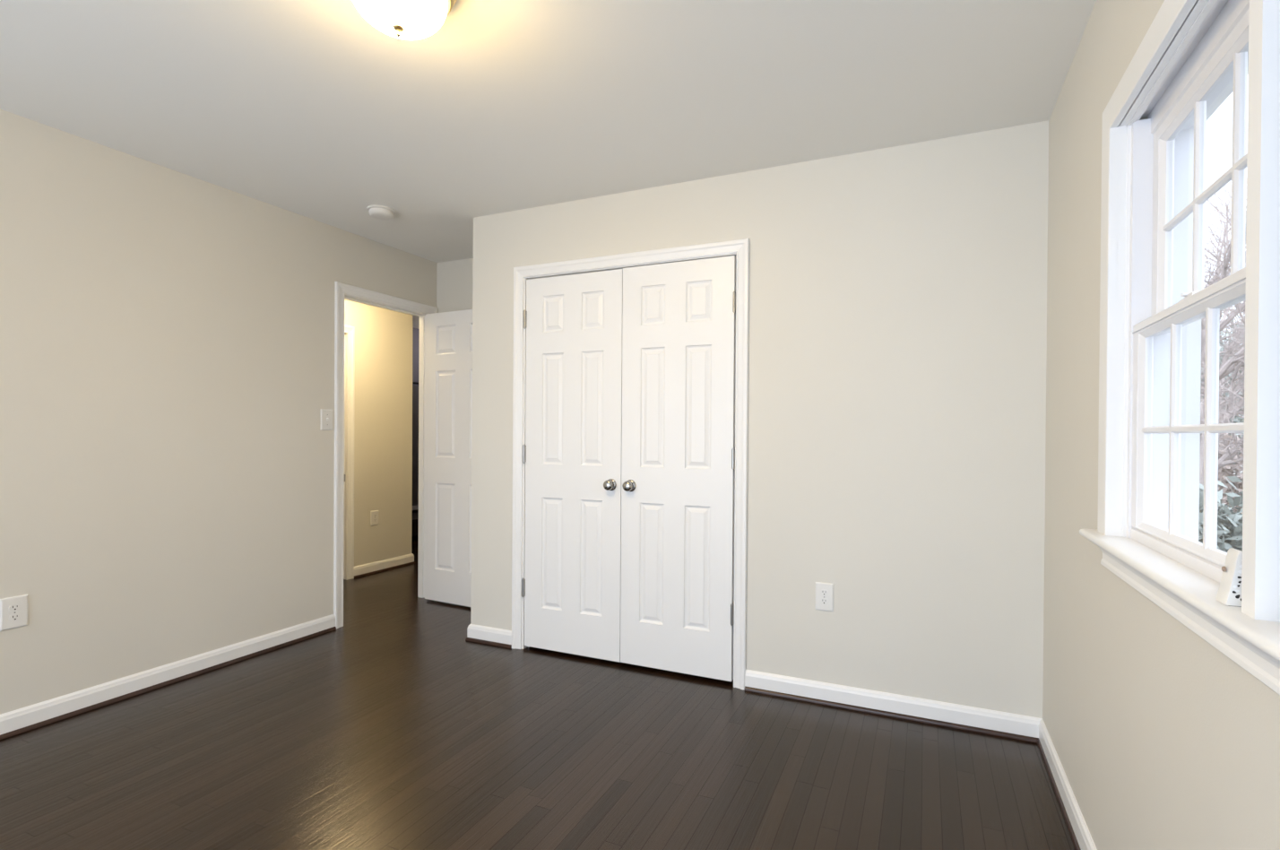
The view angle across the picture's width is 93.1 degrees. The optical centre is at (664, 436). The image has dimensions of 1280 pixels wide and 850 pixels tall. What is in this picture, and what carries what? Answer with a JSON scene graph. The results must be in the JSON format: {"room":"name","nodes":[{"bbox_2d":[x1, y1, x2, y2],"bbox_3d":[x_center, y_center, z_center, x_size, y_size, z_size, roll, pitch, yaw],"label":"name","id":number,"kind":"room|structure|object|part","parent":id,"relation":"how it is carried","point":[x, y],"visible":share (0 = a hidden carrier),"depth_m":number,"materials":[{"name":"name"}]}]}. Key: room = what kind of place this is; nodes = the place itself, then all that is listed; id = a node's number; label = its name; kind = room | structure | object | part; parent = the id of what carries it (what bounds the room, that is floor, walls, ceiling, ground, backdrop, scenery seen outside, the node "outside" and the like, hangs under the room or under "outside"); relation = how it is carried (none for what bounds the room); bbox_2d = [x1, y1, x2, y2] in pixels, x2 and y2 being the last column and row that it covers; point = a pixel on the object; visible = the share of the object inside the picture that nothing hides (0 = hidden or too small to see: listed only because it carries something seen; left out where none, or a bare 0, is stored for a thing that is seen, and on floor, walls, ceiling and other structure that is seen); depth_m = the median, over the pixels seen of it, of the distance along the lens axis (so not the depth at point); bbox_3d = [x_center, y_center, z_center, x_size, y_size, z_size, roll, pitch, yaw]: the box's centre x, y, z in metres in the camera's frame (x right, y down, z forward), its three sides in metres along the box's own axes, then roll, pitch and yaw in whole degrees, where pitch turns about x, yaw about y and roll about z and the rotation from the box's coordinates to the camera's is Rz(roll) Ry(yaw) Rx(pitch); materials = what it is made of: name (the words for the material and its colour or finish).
{"room":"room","nodes":[
{"label":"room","id":0,"kind":"room"},
{"bbox_2d":[0,108,437,714],"bbox_3d":[-2.671,-0.049,2.249,0.092,2.440,4.819,1,0,23],"label":"wall","id":1,"kind":"structure","parent":0,"point":[167,335],"depth_m":2.81,"materials":[{"name":"paint"}]},
{"bbox_2d":[0,594,27,631],"bbox_3d":[-2.563,0.692,2.388,0.009,0.124,0.080,1,0,23],"label":"wall outlet","id":2,"kind":"object","parent":1,"relation":"attached to","point":[13,610],"visible":1,"depth_m":2.38,"materials":[{"name":"white plastic"}]},
{"bbox_2d":[8,603,20,611],"bbox_3d":[-2.560,0.672,2.387,0.002,0.027,0.034,1,0,23],"label":"receptacle","id":3,"kind":"object","parent":2,"relation":"attached to","point":[12,607],"depth_m":2.39,"materials":[{"name":"white plastic"}]},
{"bbox_2d":[8,613,20,621],"bbox_3d":[-2.561,0.711,2.387,0.002,0.027,0.034,1,0,23],"label":"receptacle","id":4,"kind":"object","parent":2,"relation":"attached to","point":[12,617],"depth_m":2.39,"materials":[{"name":"white plastic"}]},
{"bbox_2d":[0,614,336,739],"bbox_3d":[-2.763,1.127,1.919,0.022,0.092,3.835,1,0,23],"label":"baseboard","id":5,"kind":"structure","parent":1,"relation":"attached to","point":[30,717],"depth_m":2.80,"materials":[{"name":"white paint"}]},
{"bbox_2d":[320,408,332,430],"bbox_3d":[-2.018,-0.104,3.626,0.018,0.124,0.078,1,0,23],"label":"light switch","id":6,"kind":"object","parent":1,"relation":"attached to","point":[326,415],"visible":1,"depth_m":3.62,"materials":[{"name":"white plastic"}]},
{"bbox_2d":[333,281,437,628],"bbox_3d":[-1.836,0.111,4.055,0.018,2.110,0.827,1,0,23],"label":"trim","id":7,"kind":"structure","parent":1,"relation":"attached to","point":[341,289],"depth_m":3.70,"materials":[{"name":"white paint"}]},
{"bbox_2d":[344,294,426,597],"bbox_3d":[-1.881,0.134,4.073,0.104,2.064,0.730,1,0,23],"label":"trim","id":8,"kind":"structure","parent":1,"relation":"attached to","point":[422,315],"depth_m":4.39,"materials":[{"name":"white paint"}]},
{"bbox_2d":[424,309,472,606],"bbox_3d":[-1.394,0.143,4.149,0.714,2.021,0.087,1,0,28],"label":"door","id":9,"kind":"structure","parent":1,"relation":"in","point":[448,334],"depth_m":4.20,"materials":[{"name":"white paint"}]},
{"bbox_2d":[344,299,419,566],"bbox_3d":[-2.951,-0.073,5.788,1.400,2.440,5.900,1,0,23],"label":"wall","id":10,"kind":"structure","parent":0,"point":[383,412],"depth_m":5.23,"materials":[{"name":"paint"}]},
{"bbox_2d":[343,333,345,578],"bbox_3d":[-2.754,0.154,4.564,0.035,1.975,0.757,1,0,23],"label":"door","id":11,"kind":"structure","parent":10,"relation":"in","point":[344,333],"depth_m":4.90,"materials":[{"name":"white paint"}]},
{"bbox_2d":[343,332,346,579],"bbox_3d":[-2.766,0.149,4.569,0.092,2.014,0.803,1,0,23],"label":"trim","id":12,"kind":"structure","parent":10,"relation":"attached to","point":[344,332],"depth_m":4.91,"materials":[{"name":"white paint"}]},
{"bbox_2d":[344,324,354,579],"bbox_3d":[-2.716,0.129,4.547,0.018,2.055,0.885,1,0,23],"label":"trim","id":13,"kind":"structure","parent":10,"relation":"attached to","point":[350,330],"depth_m":4.92,"materials":[{"name":"white paint"}]},
{"bbox_2d":[370,510,378,525],"bbox_3d":[-2.465,0.688,5.153,0.009,0.124,0.080,1,0,23],"label":"wall outlet","id":14,"kind":"object","parent":10,"relation":"attached to","point":[374,514],"visible":1,"depth_m":5.14,"materials":[{"name":"white plastic"}]},
{"bbox_2d":[354,553,415,578],"bbox_3d":[-2.462,1.108,5.272,0.114,0.092,0.642,1,0,23],"label":"baseboard","id":15,"kind":"structure","parent":10,"relation":"attached to","point":[361,570],"depth_m":5.22,"materials":[{"name":"white paint"}]},
{"bbox_3d":[-2.462,1.146,5.272,0.114,0.016,0.642,1,0,23],"label":"shoe molding","id":16,"kind":"part","parent":15,"relation":"part of","materials":[{"name":"wood"}]},
{"bbox_3d":[-2.954,-0.636,7.178,0.087,0.060,1.747,1,0,23],"label":"curtain rod","id":17,"kind":"object","parent":10,"relation":"attached to","visible":0},
{"bbox_2d":[412,385,418,510],"bbox_3d":[-2.939,0.126,7.199,0.048,1.465,1.520,1,0,23],"label":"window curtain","id":18,"kind":"object","parent":17,"relation":"hanging from","point":[415,388],"visible":0.11,"depth_m":7.15,"materials":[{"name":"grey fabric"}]},
{"bbox_2d":[436,258,472,312],"bbox_3d":[0.013,-0.039,3.767,3.823,2.440,0.092,1,0,23],"label":"wall","id":19,"kind":"structure","parent":0,"point":[454,278],"depth_m":4.37,"materials":[{"name":"paint"}]},
{"bbox_2d":[0,535,1075,849],"bbox_3d":[-1.962,1.190,4.005,7.650,0.050,8.600,1,0,23],"label":"floor","id":20,"kind":"structure","parent":0,"point":[388,728],"depth_m":2.21,"materials":[{"name":"brown wood"}]},
{"bbox_2d":[411,511,418,536],"bbox_3d":[-2.709,1.018,7.212,0.430,0.245,1.640,1,0,23],"label":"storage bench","id":21,"kind":"object","parent":20,"relation":"on","point":[414,515],"visible":0.02,"depth_m":6.66,"materials":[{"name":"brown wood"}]},
{"bbox_3d":[-2.708,0.908,7.211,0.430,0.025,1.640,1,0,23],"label":"bench lid","id":22,"kind":"part","parent":21,"relation":"part of","materials":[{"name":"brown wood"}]},
{"bbox_2d":[0,0,1096,328],"bbox_3d":[-1.866,-1.299,3.957,7.820,0.050,8.600,1,0,23],"label":"ceiling","id":23,"kind":"structure","parent":0,"point":[308,108],"depth_m":2.17,"materials":[{"name":"white paint"}]},
{"bbox_2d":[366,205,396,220],"bbox_3d":[-1.581,-1.247,3.381,0.146,0.043,0.146,1,0,23],"label":"smoke detector","id":24,"kind":"object","parent":23,"relation":"attached to","point":[383,212],"visible":1,"depth_m":3.34,"materials":[{"name":"white plastic"}]},
{"bbox_2d":[352,0,456,39],"bbox_3d":[-0.721,-1.168,1.642,0.304,0.167,0.304,1,0,23],"label":"ceiling light","id":25,"kind":"object","parent":23,"relation":"attached to","point":[400,19],"visible":1,"depth_m":1.62,"materials":[{"name":"white glass"}]},
{"bbox_2d":[470,120,1048,717],"bbox_3d":[0.318,-0.034,3.236,2.844,2.440,0.642,1,0,23],"label":"wall","id":26,"kind":"structure","parent":0,"point":[897,317],"depth_m":2.63,"materials":[{"name":"paint"}]},
{"bbox_2d":[465,623,511,648],"bbox_3d":[-0.873,1.129,3.741,0.320,0.092,0.663,1,0,23],"label":"baseboard","id":27,"kind":"structure","parent":26,"relation":"attached to","point":[475,633],"depth_m":3.44,"materials":[{"name":"white paint"}]},
{"bbox_3d":[-0.874,1.167,3.741,0.320,0.016,0.663,1,0,23],"label":"shoe molding","id":28,"kind":"part","parent":27,"relation":"part of","materials":[{"name":"wood"}]},
{"bbox_2d":[521,268,622,662],"bbox_3d":[-0.507,0.147,3.236,0.607,2.029,0.086,1,0,23],"label":"door","id":29,"kind":"structure","parent":26,"relation":"in","point":[573,323],"depth_m":3.24,"materials":[{"name":"white paint"}]},
{"bbox_3d":[-0.287,0.248,3.122,0.062,0.062,0.051,1,0,23],"label":"knob","id":30,"kind":"part","parent":29,"relation":"part of","materials":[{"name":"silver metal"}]},
{"bbox_2d":[511,238,749,689],"bbox_3d":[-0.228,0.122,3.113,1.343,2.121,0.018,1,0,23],"label":"trim","id":31,"kind":"structure","parent":26,"relation":"attached to","point":[740,246],"depth_m":2.92,"materials":[{"name":"white paint"}]},
{"bbox_2d":[620,255,736,681],"bbox_3d":[0.053,0.150,2.995,0.607,2.031,0.086,1,0,23],"label":"door","id":32,"kind":"structure","parent":26,"relation":"in","point":[678,438],"depth_m":3.00,"materials":[{"name":"white paint"}]},
{"bbox_3d":[-0.184,0.249,3.078,0.062,0.062,0.051,1,0,23],"label":"knob","id":33,"kind":"part","parent":32,"relation":"part of","materials":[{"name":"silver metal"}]},
{"bbox_2d":[814,581,833,611],"bbox_3d":[0.716,0.716,2.713,0.080,0.124,0.009,1,0,23],"label":"wall outlet","id":34,"kind":"object","parent":26,"relation":"attached to","point":[824,591],"visible":1,"depth_m":2.71,"materials":[{"name":"white plastic"}]},
{"bbox_2d":[820,588,828,596],"bbox_3d":[0.715,0.696,2.710,0.034,0.027,0.002,1,0,23],"label":"receptacle","id":35,"kind":"object","parent":34,"relation":"attached to","point":[823,592],"depth_m":2.71,"materials":[{"name":"white plastic"}]},
{"bbox_2d":[820,597,828,604],"bbox_3d":[0.714,0.735,2.711,0.034,0.027,0.002,1,0,23],"label":"receptacle","id":36,"kind":"object","parent":34,"relation":"attached to","point":[823,601],"depth_m":2.71,"materials":[{"name":"white plastic"}]},
{"bbox_2d":[744,669,1041,743],"bbox_3d":[0.932,1.149,2.614,1.202,0.092,0.022,1,0,23],"label":"baseboard","id":37,"kind":"structure","parent":26,"relation":"attached to","point":[1016,726],"depth_m":2.58,"materials":[{"name":"white paint"}]},
{"bbox_2d":[1042,0,1279,849],"bbox_3d":[0.898,-0.015,0.799,0.150,2.440,4.978,1,0,23],"label":"wall","id":38,"kind":"structure","parent":0,"point":[1161,739],"depth_m":1.59,"materials":[{"name":"paint"}]},
{"bbox_2d":[1037,717,1097,849],"bbox_3d":[0.683,1.160,0.541,0.022,0.092,4.028,1,0,23],"label":"baseboard","id":39,"kind":"structure","parent":38,"relation":"attached to","point":[1080,834],"depth_m":1.95,"materials":[{"name":"white paint"}]},
{"bbox_3d":[0.682,1.197,0.541,0.022,0.016,4.028,1,0,23],"label":"shoe molding","id":40,"kind":"part","parent":39,"relation":"part of","materials":[{"name":"wood"}]},
{"bbox_2d":[1097,0,1197,536],"bbox_3d":[0.828,-0.300,0.839,0.020,1.099,1.630,1,0,23],"label":"trim","id":41,"kind":"structure","parent":38,"relation":"attached to","point":[1171,14],"depth_m":1.51,"materials":[{"name":"white paint"}]},
{"bbox_2d":[1079,528,1279,662],"bbox_3d":[0.822,0.260,0.843,0.080,0.020,1.722,1,0,23],"label":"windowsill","id":42,"kind":"structure","parent":38,"relation":"attached to","point":[1197,590],"depth_m":1.02,"materials":[{"name":"white paint"}]},
{"bbox_2d":[1216,547,1242,606],"bbox_3d":[0.847,0.208,0.905,0.026,0.082,0.032,1,0,23],"label":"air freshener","id":43,"kind":"object","parent":42,"relation":"on","point":[1229,592],"visible":0.77,"depth_m":0.90,"materials":[{"name":"white plastic"}]},
{"bbox_2d":[1126,0,1249,582],"bbox_3d":[1.069,-0.260,1.176,0.109,1.062,0.695,1,0,23],"label":"window","id":44,"kind":"structure","parent":38,"relation":"in","point":[1162,307],"depth_m":1.32,"materials":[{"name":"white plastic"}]},
{"bbox_3d":[1.036,-0.026,1.191,0.030,0.492,0.643,1,0,23],"label":"sash","id":45,"kind":"part","parent":44,"relation":"part of","materials":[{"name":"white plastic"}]},
{"bbox_3d":[1.071,-0.490,1.174,0.030,0.484,0.621,1,0,23],"label":"sash","id":46,"kind":"part","parent":44,"relation":"part of","materials":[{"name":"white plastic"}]},
{"bbox_2d":[1099,547,1279,694],"bbox_3d":[0.818,0.301,0.845,0.028,0.062,1.562,1,0,23],"label":"trim","id":47,"kind":"structure","parent":38,"relation":"attached to","point":[1262,666],"depth_m":0.98,"materials":[{"name":"white paint"}]},
{"bbox_2d":[1113,0,1279,622],"bbox_3d":[0.912,-0.245,0.803,0.203,1.090,1.512,1,0,23],"label":"trim","id":48,"kind":"structure","parent":38,"relation":"attached to","point":[1260,574],"depth_m":0.84,"materials":[{"name":"white paint"}]},
{"label":"outside","id":49,"kind":"structure","parent":0,"visible":0},
{"bbox_3d":[10.631,1.741,12.849,3.000,0.020,28.000,1,0,23],"label":"driveway","id":50,"kind":"object","parent":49,"visible":0},
{"bbox_2d":[1200,127,1247,477],"bbox_3d":[10.926,-2.021,13.058,5.297,7.559,6.001,1,0,44],"label":"bare tree","id":51,"kind":"object","parent":50,"relation":"on","point":[1203,325],"visible":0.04,"depth_m":12.66,"materials":[{"name":"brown plant"}]},
{"bbox_2d":[1217,432,1243,516],"bbox_3d":[9.143,0.641,10.545,1.804,2.267,1.742,1,0,23],"label":"shrub","id":52,"kind":"object","parent":50,"relation":"on","point":[1223,472],"visible":0.09,"depth_m":9.93,"materials":[{"name":"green plant"}]},
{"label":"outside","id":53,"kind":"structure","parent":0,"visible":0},
{"bbox_3d":[33.816,2.208,1.781,59.250,0.450,90.000,1,0,23],"label":"ground","id":54,"kind":"structure","parent":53,"visible":0},
{"bbox_2d":[1198,475,1243,552],"bbox_3d":[5.076,1.053,5.472,1.280,1.447,1.304,1,0,23],"label":"shrub","id":55,"kind":"object","parent":54,"relation":"on","point":[1230,527],"visible":0.11,"depth_m":5.29,"materials":[{"name":"green plant"}]},
{"bbox_2d":[1200,315,1245,466],"bbox_3d":[14.982,-0.749,16.079,3.707,5.062,3.815,1,0,23],"label":"tree","id":56,"kind":"object","parent":54,"relation":"on","point":[1238,419],"visible":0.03,"depth_m":15.47,"materials":[{"name":"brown plant"}]},
{"bbox_2d":[1199,146,1246,490],"bbox_3d":[7.328,-1.002,7.623,3.615,5.527,3.672,0,0,-30],"label":"bare tree","id":57,"kind":"object","parent":54,"relation":"on","point":[1238,358],"visible":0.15,"depth_m":7.63,"materials":[{"name":"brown plant"}]},
{"bbox_2d":[1201,128,1247,474],"bbox_3d":[18.404,-4.308,20.924,10.269,12.173,9.265,1,0,42],"label":"bare tree","id":58,"kind":"object","parent":54,"relation":"on","point":[1225,230],"visible":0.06,"depth_m":19.87,"materials":[{"name":"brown plant"}]}
]}

